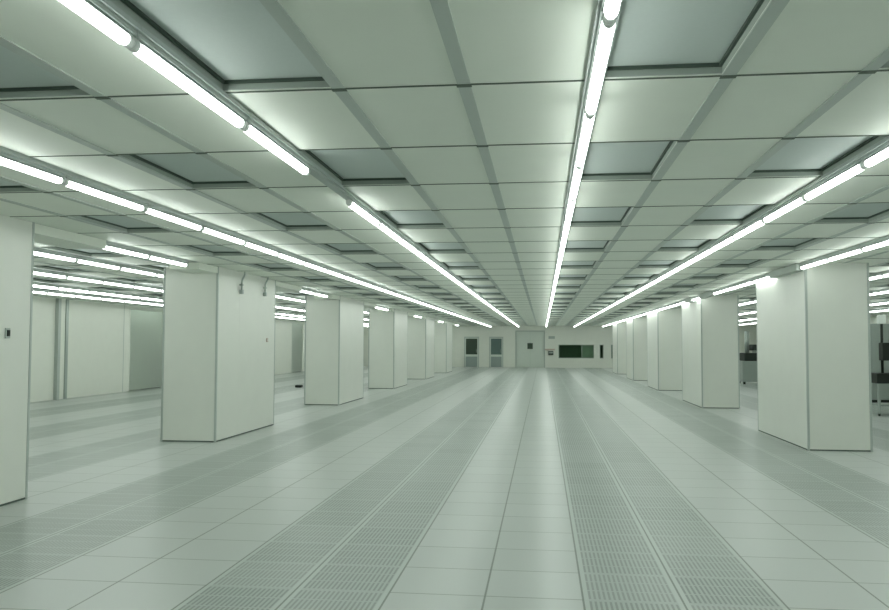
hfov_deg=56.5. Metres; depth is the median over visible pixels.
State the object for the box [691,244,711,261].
fluorescent light
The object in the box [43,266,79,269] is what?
filter
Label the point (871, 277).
diffuser
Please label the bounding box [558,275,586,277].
filter
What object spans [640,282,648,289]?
fluorescent light
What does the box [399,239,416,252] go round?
diffuser
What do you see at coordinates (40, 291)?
fluorescent light
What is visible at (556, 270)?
fluorescent light
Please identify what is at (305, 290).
fluorescent light
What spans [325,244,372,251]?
filter
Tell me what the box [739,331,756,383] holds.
tool
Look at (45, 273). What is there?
diffuser
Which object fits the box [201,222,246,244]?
fluorescent light
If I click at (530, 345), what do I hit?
door
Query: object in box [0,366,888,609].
floor
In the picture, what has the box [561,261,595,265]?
filter
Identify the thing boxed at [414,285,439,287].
filter
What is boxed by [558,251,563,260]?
diffuser
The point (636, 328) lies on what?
pillar
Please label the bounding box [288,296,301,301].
fluorescent light
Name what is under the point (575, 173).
diffuser
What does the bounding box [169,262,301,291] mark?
trim
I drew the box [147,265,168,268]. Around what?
filter
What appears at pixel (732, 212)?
filter
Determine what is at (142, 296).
fluorescent light
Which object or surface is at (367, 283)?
diffuser
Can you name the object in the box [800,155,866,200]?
fluorescent light
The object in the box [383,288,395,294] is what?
fluorescent light
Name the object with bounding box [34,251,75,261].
diffuser
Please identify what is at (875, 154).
diffuser
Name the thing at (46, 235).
trim
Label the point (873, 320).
wall
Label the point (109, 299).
diffuser
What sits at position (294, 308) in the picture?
fluorescent light
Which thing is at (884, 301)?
fluorescent light
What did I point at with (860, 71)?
trim
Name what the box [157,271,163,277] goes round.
fluorescent light
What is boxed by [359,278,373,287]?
fluorescent light
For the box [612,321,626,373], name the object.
pillar
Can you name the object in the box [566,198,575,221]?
diffuser
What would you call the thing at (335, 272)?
diffuser
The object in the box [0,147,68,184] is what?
fluorescent light
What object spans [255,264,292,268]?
filter
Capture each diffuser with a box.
[0,155,61,183]
[33,271,65,277]
[33,284,56,288]
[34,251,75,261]
[48,292,74,296]
[59,287,87,292]
[68,276,101,282]
[77,295,100,299]
[90,291,115,295]
[103,298,123,301]
[104,281,132,287]
[117,294,139,298]
[122,267,155,275]
[126,300,144,303]
[135,286,159,290]
[141,297,161,300]
[278,253,303,264]
[326,269,343,277]
[344,276,359,282]
[350,201,378,225]
[360,281,372,287]
[373,286,383,290]
[378,222,399,240]
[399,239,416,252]
[416,251,429,262]
[429,260,440,269]
[440,268,448,276]
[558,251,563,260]
[560,238,566,250]
[563,221,569,238]
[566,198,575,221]
[570,165,582,199]
[576,116,594,166]
[586,23,615,114]
[604,0,620,18]
[657,274,667,281]
[667,267,678,275]
[679,259,693,268]
[693,249,711,260]
[711,236,733,251]
[725,285,737,290]
[739,281,753,286]
[754,276,770,282]
[764,196,803,221]
[801,258,826,268]
[829,248,860,260]
[863,239,888,250]
[865,146,888,166]
[869,275,882,279]
[870,302,886,305]
[872,290,888,294]
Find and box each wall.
[30,296,304,401]
[364,326,756,367]
[516,331,612,366]
[870,316,888,323]
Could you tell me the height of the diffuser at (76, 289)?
0.064 m
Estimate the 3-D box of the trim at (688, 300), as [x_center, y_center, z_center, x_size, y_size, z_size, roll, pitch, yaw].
[6.407,-0.128,21.577,0.130,0.103,0.900,0,-3,7]
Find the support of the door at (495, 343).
in the wall at (596, 336)
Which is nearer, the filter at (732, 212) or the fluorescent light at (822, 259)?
the filter at (732, 212)
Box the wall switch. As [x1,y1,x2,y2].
[5,328,9,337]
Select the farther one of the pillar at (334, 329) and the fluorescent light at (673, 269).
the pillar at (334, 329)
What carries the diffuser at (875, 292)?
attached to the fluorescent light at (881, 291)
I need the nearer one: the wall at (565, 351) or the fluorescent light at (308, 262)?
the fluorescent light at (308, 262)
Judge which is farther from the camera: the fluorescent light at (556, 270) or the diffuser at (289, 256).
the fluorescent light at (556, 270)
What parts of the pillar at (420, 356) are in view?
panel, corner trim, panel, panel, panel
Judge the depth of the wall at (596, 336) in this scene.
55.47 m
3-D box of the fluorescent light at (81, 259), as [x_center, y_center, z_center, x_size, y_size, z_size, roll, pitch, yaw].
[-5.061,-0.614,12.120,0.086,0.095,1.196,0,-3,7]
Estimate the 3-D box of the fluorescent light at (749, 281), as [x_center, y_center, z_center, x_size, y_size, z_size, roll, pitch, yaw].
[5.708,-0.415,15.642,0.086,0.095,1.196,0,-3,7]
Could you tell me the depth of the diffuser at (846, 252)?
10.52 m
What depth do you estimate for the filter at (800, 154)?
5.49 m
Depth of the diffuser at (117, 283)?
16.29 m
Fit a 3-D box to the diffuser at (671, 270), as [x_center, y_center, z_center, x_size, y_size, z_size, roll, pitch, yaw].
[3.596,-0.530,13.007,0.050,0.064,1.116,0,-3,7]
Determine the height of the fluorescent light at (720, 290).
0.095 m
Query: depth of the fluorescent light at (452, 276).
14.43 m
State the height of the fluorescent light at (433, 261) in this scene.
0.095 m
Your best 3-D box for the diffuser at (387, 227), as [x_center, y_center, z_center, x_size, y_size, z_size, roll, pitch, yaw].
[-0.570,-0.754,8.531,0.050,0.064,1.116,0,-3,7]
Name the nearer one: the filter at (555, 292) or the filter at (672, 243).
the filter at (672, 243)
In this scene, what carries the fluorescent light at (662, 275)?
attached to the ceiling
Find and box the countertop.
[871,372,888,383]
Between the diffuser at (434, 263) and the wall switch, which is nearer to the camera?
the wall switch
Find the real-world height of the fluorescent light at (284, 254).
0.095 m
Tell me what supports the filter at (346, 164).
attached to the ceiling
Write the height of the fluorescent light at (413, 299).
0.095 m
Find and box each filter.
[0,45,78,91]
[0,179,27,187]
[33,278,56,280]
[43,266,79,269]
[57,247,111,253]
[81,215,161,228]
[120,278,147,280]
[130,153,248,183]
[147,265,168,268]
[188,245,240,252]
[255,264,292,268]
[257,212,326,226]
[302,277,329,279]
[305,149,406,180]
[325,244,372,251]
[334,286,355,287]
[366,263,402,267]
[379,210,443,224]
[394,276,422,278]
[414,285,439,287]
[419,242,463,250]
[442,262,477,266]
[459,275,487,278]
[470,285,494,286]
[479,292,500,293]
[555,292,575,293]
[556,285,580,286]
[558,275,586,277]
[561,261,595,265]
[565,241,608,248]
[571,207,630,222]
[582,141,673,175]
[613,284,638,286]
[624,274,655,277]
[639,260,677,265]
[645,297,663,298]
[661,240,710,247]
[674,284,697,285]
[694,205,766,220]
[694,274,723,276]
[720,260,759,264]
[752,136,878,172]
[760,238,816,246]
[821,203,888,219]
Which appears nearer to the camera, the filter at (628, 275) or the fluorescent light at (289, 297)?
the filter at (628, 275)
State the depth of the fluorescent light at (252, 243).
10.00 m
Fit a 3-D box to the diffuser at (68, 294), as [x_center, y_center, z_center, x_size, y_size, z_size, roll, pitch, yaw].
[-9.141,-0.251,19.756,0.050,0.064,1.116,0,-3,7]
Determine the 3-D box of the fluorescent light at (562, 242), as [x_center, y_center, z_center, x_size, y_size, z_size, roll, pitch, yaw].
[1.357,-0.720,9.459,0.086,0.095,1.196,0,-3,7]
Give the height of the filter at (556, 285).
0.029 m
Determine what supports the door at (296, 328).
in the wall at (98, 333)
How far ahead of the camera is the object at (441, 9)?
5.29 m
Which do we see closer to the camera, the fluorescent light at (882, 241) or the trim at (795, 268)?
the fluorescent light at (882, 241)
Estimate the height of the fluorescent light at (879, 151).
0.095 m
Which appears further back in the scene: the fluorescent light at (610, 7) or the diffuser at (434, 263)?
the diffuser at (434, 263)
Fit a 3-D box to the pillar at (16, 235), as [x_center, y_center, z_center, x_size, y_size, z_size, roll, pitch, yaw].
[-4.788,0.483,6.981,0.911,2.779,2.866,0,-3,7]
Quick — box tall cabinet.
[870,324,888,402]
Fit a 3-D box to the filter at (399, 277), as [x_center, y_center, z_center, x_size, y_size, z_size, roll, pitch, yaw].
[-0.659,-0.543,15.448,0.534,0.029,1.158,0,-3,7]
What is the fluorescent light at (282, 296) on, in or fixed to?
attached to the ceiling
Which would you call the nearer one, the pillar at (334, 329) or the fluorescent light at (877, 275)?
the fluorescent light at (877, 275)
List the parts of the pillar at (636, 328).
panel, panel, panel, corner trim, panel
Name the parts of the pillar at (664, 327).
panel, panel, panel, corner trim, panel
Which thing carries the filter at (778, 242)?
attached to the ceiling
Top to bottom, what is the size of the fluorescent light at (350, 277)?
0.095 m
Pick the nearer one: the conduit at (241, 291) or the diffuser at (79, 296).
the conduit at (241, 291)
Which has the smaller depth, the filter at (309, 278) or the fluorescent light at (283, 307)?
the filter at (309, 278)
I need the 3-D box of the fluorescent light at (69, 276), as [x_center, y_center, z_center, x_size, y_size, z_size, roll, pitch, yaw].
[-6.553,-0.479,15.083,0.086,0.095,1.196,0,-3,7]
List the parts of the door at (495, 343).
pane, kick panel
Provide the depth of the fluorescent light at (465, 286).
16.81 m
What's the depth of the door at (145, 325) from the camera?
28.02 m
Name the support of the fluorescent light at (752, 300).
attached to the ceiling
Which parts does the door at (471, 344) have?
pane, kick panel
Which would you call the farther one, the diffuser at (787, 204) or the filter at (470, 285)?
the filter at (470, 285)
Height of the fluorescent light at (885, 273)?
0.095 m
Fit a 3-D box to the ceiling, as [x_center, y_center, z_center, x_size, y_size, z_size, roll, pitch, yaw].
[3.558,-0.097,25.794,28.000,0.200,68.400,0,-3,7]
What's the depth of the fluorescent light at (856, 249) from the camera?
10.49 m
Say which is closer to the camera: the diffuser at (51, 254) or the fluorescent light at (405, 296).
the diffuser at (51, 254)
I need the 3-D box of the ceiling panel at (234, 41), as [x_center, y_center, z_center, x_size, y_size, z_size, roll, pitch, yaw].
[-0.875,-1.111,3.404,0.534,0.029,1.158,0,-3,7]
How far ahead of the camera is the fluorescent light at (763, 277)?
14.47 m
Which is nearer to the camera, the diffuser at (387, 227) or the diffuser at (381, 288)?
the diffuser at (387, 227)
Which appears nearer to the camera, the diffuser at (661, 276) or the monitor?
the diffuser at (661, 276)
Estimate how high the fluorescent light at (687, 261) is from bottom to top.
0.095 m
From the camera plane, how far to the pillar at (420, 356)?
36.67 m
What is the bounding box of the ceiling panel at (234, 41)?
[120,0,324,83]
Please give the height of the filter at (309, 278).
0.029 m
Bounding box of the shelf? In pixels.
[872,403,888,405]
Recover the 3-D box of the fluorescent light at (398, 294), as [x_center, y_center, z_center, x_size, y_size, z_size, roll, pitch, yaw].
[-1.095,-0.250,19.586,0.086,0.095,1.196,0,-3,7]
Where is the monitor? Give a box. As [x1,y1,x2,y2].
[879,343,888,360]
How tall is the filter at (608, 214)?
0.029 m
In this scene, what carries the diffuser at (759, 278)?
attached to the fluorescent light at (763, 277)
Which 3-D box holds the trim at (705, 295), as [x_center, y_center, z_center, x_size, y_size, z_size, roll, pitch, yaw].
[6.142,-0.234,19.345,0.130,0.103,1.400,0,-3,7]
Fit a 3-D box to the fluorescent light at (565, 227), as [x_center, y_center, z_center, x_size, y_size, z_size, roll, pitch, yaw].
[1.216,-0.776,8.268,0.086,0.095,1.196,0,-3,7]
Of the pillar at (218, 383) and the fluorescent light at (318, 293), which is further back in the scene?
the fluorescent light at (318, 293)
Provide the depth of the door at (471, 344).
56.05 m
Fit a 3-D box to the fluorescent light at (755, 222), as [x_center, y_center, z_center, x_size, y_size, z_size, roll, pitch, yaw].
[3.032,-0.772,8.244,0.086,0.095,1.196,0,-3,7]
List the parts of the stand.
leg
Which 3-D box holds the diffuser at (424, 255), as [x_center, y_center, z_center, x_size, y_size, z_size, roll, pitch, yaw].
[-0.287,-0.641,10.912,0.050,0.064,1.116,0,-3,7]
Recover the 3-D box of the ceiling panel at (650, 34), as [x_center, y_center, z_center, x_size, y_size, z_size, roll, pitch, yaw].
[0.917,-1.116,3.191,0.534,0.029,1.158,0,-3,7]
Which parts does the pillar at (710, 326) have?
panel, panel, panel, corner trim, panel, corner trim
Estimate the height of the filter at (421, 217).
0.029 m
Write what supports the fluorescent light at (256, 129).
attached to the ceiling
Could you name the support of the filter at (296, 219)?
attached to the ceiling
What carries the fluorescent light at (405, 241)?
attached to the ceiling
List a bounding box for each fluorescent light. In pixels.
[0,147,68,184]
[33,268,67,278]
[33,282,59,288]
[33,289,47,293]
[34,247,78,261]
[47,290,76,296]
[58,0,140,48]
[58,285,89,292]
[63,172,147,211]
[66,273,103,283]
[76,293,102,299]
[77,256,121,269]
[89,289,117,295]
[102,279,134,287]
[102,296,124,301]
[105,241,150,257]
[116,292,141,298]
[120,264,157,275]
[125,299,146,303]
[128,26,250,129]
[134,283,161,291]
[140,295,162,300]
[144,201,204,230]
[146,301,162,305]
[148,252,188,266]
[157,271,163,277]
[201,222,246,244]
[242,113,312,175]
[245,237,279,255]
[276,293,288,298]
[278,249,306,264]
[282,305,292,309]
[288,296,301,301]
[293,307,302,310]
[302,287,314,293]
[305,259,327,271]
[309,162,353,198]
[313,291,328,296]
[326,266,345,277]
[344,273,360,282]
[345,195,381,225]
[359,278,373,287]
[373,283,385,290]
[377,217,402,241]
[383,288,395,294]
[394,291,403,297]
[399,234,418,253]
[403,294,411,299]
[410,297,418,302]
[416,246,431,262]
[429,257,441,270]
[440,265,450,276]
[449,272,457,281]
[456,277,463,286]
[463,282,469,290]
[554,264,560,275]
[555,256,562,268]
[557,244,565,260]
[559,232,568,251]
[561,215,572,238]
[563,192,577,222]
[567,156,585,200]
[573,99,598,167]
[582,4,621,116]
[597,0,622,23]
[628,290,634,296]
[633,286,641,293]
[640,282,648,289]
[647,277,656,285]
[655,271,667,281]
[665,264,678,275]
[677,255,693,269]
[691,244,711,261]
[709,231,735,251]
[712,287,725,294]
[724,283,738,290]
[731,214,764,238]
[737,278,753,287]
[742,299,753,304]
[752,273,770,282]
[760,190,805,222]
[798,255,828,269]
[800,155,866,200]
[826,244,862,261]
[858,136,888,167]
[860,235,888,251]
[869,272,882,279]
[870,288,888,294]
[870,300,887,305]
[870,308,882,312]
[881,270,888,276]
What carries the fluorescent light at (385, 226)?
attached to the ceiling
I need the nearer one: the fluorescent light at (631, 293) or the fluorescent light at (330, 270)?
the fluorescent light at (330, 270)
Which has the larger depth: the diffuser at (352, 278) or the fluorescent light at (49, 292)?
the fluorescent light at (49, 292)
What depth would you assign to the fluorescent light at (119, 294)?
20.41 m
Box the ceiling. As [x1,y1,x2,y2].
[0,0,888,325]
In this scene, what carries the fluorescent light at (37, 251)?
attached to the ceiling
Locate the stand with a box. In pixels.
[871,314,888,415]
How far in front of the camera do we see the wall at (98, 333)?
24.52 m
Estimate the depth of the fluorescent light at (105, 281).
16.23 m
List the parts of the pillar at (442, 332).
panel, corner trim, panel, panel, panel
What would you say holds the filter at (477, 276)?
attached to the ceiling
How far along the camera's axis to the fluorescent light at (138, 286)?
17.42 m
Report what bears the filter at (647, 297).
attached to the ceiling
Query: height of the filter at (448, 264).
0.029 m
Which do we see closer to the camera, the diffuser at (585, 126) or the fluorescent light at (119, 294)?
the diffuser at (585, 126)
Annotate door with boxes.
[128,308,162,390]
[291,322,302,371]
[464,337,478,366]
[489,337,502,366]
[515,331,544,367]
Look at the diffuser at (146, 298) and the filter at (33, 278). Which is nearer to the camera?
the filter at (33, 278)
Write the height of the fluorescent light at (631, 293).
0.095 m
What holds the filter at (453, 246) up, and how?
attached to the ceiling
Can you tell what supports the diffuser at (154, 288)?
attached to the fluorescent light at (138, 286)
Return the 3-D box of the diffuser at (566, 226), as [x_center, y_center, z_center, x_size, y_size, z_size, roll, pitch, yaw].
[1.217,-0.761,8.269,0.050,0.064,1.116,0,-3,7]
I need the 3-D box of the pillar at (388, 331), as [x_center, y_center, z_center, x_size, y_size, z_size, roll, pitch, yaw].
[-2.032,1.588,30.238,0.911,2.779,2.866,0,-3,7]
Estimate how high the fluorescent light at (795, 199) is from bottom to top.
0.095 m
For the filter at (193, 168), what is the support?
attached to the ceiling
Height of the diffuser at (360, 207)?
0.064 m
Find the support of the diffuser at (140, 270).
attached to the fluorescent light at (124, 267)
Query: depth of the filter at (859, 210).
7.86 m
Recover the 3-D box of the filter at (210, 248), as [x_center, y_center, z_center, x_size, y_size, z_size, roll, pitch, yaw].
[-3.016,-0.764,10.899,0.534,0.029,1.158,0,-3,7]
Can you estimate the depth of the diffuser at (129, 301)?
23.36 m
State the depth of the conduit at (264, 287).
15.28 m
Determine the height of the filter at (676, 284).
0.029 m
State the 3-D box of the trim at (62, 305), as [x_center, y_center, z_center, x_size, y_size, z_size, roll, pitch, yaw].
[-10.622,1.217,22.951,0.100,2.780,0.490,0,-3,7]
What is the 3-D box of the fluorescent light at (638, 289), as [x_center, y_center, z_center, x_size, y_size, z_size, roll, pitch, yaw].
[4.160,-0.320,17.767,0.086,0.095,1.196,0,-3,7]
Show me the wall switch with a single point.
(7, 330)
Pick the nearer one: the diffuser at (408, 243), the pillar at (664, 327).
the diffuser at (408, 243)
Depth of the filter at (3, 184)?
6.69 m
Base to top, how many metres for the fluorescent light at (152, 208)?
0.095 m
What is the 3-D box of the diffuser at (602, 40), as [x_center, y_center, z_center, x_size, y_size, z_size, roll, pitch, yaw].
[0.652,-0.987,3.508,0.050,0.064,1.116,0,-3,7]
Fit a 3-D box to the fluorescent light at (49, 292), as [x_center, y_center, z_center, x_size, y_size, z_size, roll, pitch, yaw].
[-9.141,-0.267,19.755,0.086,0.095,1.196,0,-3,7]
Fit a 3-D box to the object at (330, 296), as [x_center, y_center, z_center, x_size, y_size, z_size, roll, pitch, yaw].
[-2.672,-0.088,23.049,0.473,0.101,5.330,0,-3,7]
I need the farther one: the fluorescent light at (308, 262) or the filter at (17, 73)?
the fluorescent light at (308, 262)
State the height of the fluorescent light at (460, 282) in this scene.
0.095 m
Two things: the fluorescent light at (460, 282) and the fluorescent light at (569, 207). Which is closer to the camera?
the fluorescent light at (569, 207)
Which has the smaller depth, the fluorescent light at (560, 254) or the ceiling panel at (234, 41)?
the ceiling panel at (234, 41)
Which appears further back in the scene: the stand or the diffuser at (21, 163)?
the stand
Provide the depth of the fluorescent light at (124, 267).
13.26 m
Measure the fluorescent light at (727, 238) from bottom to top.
0.095 m
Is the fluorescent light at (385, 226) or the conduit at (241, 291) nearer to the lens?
the fluorescent light at (385, 226)
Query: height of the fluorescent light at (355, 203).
0.095 m
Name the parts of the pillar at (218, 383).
corner trim, panel, corner trim, panel, panel, panel, corner trim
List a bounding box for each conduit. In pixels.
[239,272,245,293]
[263,277,268,295]
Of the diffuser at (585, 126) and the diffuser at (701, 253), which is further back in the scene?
the diffuser at (701, 253)
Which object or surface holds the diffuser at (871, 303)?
attached to the fluorescent light at (884, 301)
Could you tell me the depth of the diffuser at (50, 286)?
17.02 m
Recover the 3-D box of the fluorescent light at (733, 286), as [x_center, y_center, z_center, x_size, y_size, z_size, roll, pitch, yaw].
[5.849,-0.358,16.833,0.086,0.095,1.196,0,-3,7]
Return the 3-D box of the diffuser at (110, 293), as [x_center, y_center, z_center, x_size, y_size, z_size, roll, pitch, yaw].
[-7.943,-0.272,19.242,0.050,0.064,1.116,0,-3,7]
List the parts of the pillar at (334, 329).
corner trim, panel, corner trim, panel, panel, panel, corner trim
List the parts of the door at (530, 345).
pane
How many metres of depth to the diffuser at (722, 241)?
9.42 m
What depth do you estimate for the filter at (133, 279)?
16.53 m
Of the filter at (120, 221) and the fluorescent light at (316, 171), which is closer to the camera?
the fluorescent light at (316, 171)
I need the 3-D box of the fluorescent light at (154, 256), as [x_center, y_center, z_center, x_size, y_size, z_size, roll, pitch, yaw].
[-3.873,-0.634,11.612,0.086,0.095,1.196,0,-3,7]
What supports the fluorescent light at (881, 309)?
attached to the ceiling
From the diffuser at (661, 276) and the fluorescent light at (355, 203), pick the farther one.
the diffuser at (661, 276)
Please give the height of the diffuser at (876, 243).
0.064 m
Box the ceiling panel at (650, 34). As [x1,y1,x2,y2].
[607,0,764,70]
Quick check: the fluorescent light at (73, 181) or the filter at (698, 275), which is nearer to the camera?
the fluorescent light at (73, 181)
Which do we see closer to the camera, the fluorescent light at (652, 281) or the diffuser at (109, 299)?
the fluorescent light at (652, 281)
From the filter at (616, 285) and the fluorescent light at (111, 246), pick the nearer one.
the fluorescent light at (111, 246)
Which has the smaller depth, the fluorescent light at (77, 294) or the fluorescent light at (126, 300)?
the fluorescent light at (77, 294)
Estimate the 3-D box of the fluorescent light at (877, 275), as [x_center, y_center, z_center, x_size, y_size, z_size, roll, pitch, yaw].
[7.328,-0.474,14.274,0.086,0.095,1.196,0,-3,7]
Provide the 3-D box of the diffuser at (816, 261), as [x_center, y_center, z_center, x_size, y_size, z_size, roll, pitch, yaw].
[5.245,-0.585,11.735,0.050,0.064,1.116,0,-3,7]
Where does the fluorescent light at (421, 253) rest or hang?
attached to the ceiling
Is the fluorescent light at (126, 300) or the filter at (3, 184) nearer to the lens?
the filter at (3, 184)
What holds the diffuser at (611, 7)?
attached to the fluorescent light at (610, 7)
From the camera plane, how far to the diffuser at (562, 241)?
9.43 m
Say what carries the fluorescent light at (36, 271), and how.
attached to the ceiling
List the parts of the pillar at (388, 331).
corner trim, panel, corner trim, panel, panel, panel, corner trim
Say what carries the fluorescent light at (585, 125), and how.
attached to the ceiling
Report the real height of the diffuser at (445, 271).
0.064 m
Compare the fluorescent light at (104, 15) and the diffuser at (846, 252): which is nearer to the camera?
the fluorescent light at (104, 15)
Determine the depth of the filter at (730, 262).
12.75 m
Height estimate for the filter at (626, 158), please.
0.029 m
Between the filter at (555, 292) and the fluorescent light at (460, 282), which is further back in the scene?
the filter at (555, 292)
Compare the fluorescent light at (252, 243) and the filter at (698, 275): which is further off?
the filter at (698, 275)
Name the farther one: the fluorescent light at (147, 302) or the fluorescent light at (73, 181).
the fluorescent light at (147, 302)
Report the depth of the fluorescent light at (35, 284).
16.98 m
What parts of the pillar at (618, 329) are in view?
panel, panel, panel, corner trim, panel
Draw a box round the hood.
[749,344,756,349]
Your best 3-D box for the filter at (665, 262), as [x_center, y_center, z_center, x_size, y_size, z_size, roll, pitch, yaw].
[3.241,-0.666,12.573,0.534,0.029,1.158,0,-3,7]
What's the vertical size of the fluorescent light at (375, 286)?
0.095 m
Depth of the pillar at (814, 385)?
12.30 m
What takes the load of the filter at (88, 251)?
attached to the ceiling
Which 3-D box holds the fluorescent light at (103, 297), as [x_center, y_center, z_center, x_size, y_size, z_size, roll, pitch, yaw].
[-8.859,-0.154,22.135,0.086,0.095,1.196,0,-3,7]
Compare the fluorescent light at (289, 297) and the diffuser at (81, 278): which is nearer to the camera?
the diffuser at (81, 278)
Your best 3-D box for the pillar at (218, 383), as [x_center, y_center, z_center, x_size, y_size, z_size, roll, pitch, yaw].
[-3.887,0.844,14.585,0.911,2.779,2.866,0,-3,7]
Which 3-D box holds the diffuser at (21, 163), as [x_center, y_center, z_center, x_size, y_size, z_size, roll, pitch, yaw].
[-2.788,-0.913,5.303,0.050,0.064,1.116,0,-3,7]
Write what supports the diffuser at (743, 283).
attached to the fluorescent light at (749, 281)
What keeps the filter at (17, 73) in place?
attached to the ceiling
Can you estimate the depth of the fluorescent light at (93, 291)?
19.20 m
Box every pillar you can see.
[0,214,34,506]
[160,267,275,441]
[304,296,363,404]
[368,309,407,388]
[407,316,433,378]
[434,322,451,372]
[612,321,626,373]
[626,316,646,380]
[647,309,681,390]
[681,295,739,408]
[756,263,872,451]
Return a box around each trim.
[0,0,888,325]
[0,70,888,325]
[34,223,105,248]
[53,298,68,399]
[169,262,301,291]
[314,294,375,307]
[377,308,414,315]
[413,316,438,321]
[685,297,695,302]
[699,291,716,298]
[769,264,804,277]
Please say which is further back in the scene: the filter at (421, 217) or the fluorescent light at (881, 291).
the fluorescent light at (881, 291)
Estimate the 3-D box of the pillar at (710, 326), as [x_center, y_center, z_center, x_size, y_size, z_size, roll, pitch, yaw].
[6.966,1.219,21.829,0.911,2.779,2.866,0,-3,7]
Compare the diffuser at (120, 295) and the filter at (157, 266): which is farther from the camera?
the diffuser at (120, 295)
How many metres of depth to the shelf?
18.21 m
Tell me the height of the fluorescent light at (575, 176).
0.095 m
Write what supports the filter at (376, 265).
attached to the ceiling
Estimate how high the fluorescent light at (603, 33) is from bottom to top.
0.095 m
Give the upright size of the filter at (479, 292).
0.029 m
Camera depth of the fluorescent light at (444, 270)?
13.24 m
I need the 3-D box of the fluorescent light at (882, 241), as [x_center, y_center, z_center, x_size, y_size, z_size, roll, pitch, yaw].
[4.963,-0.714,9.354,0.086,0.095,1.196,0,-3,7]
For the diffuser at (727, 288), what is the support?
attached to the fluorescent light at (733, 286)
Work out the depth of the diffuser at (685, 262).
11.79 m
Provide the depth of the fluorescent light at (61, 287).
18.01 m
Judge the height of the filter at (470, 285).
0.029 m
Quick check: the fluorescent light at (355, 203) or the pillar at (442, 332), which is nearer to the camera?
the fluorescent light at (355, 203)
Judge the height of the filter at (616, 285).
0.029 m
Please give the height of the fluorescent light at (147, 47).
0.095 m
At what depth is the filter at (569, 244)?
10.52 m
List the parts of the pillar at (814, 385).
corner trim, panel, panel, panel, corner trim, panel, corner trim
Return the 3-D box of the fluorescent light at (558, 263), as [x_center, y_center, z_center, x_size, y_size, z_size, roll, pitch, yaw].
[1.640,-0.607,11.839,0.086,0.095,1.196,0,-3,7]

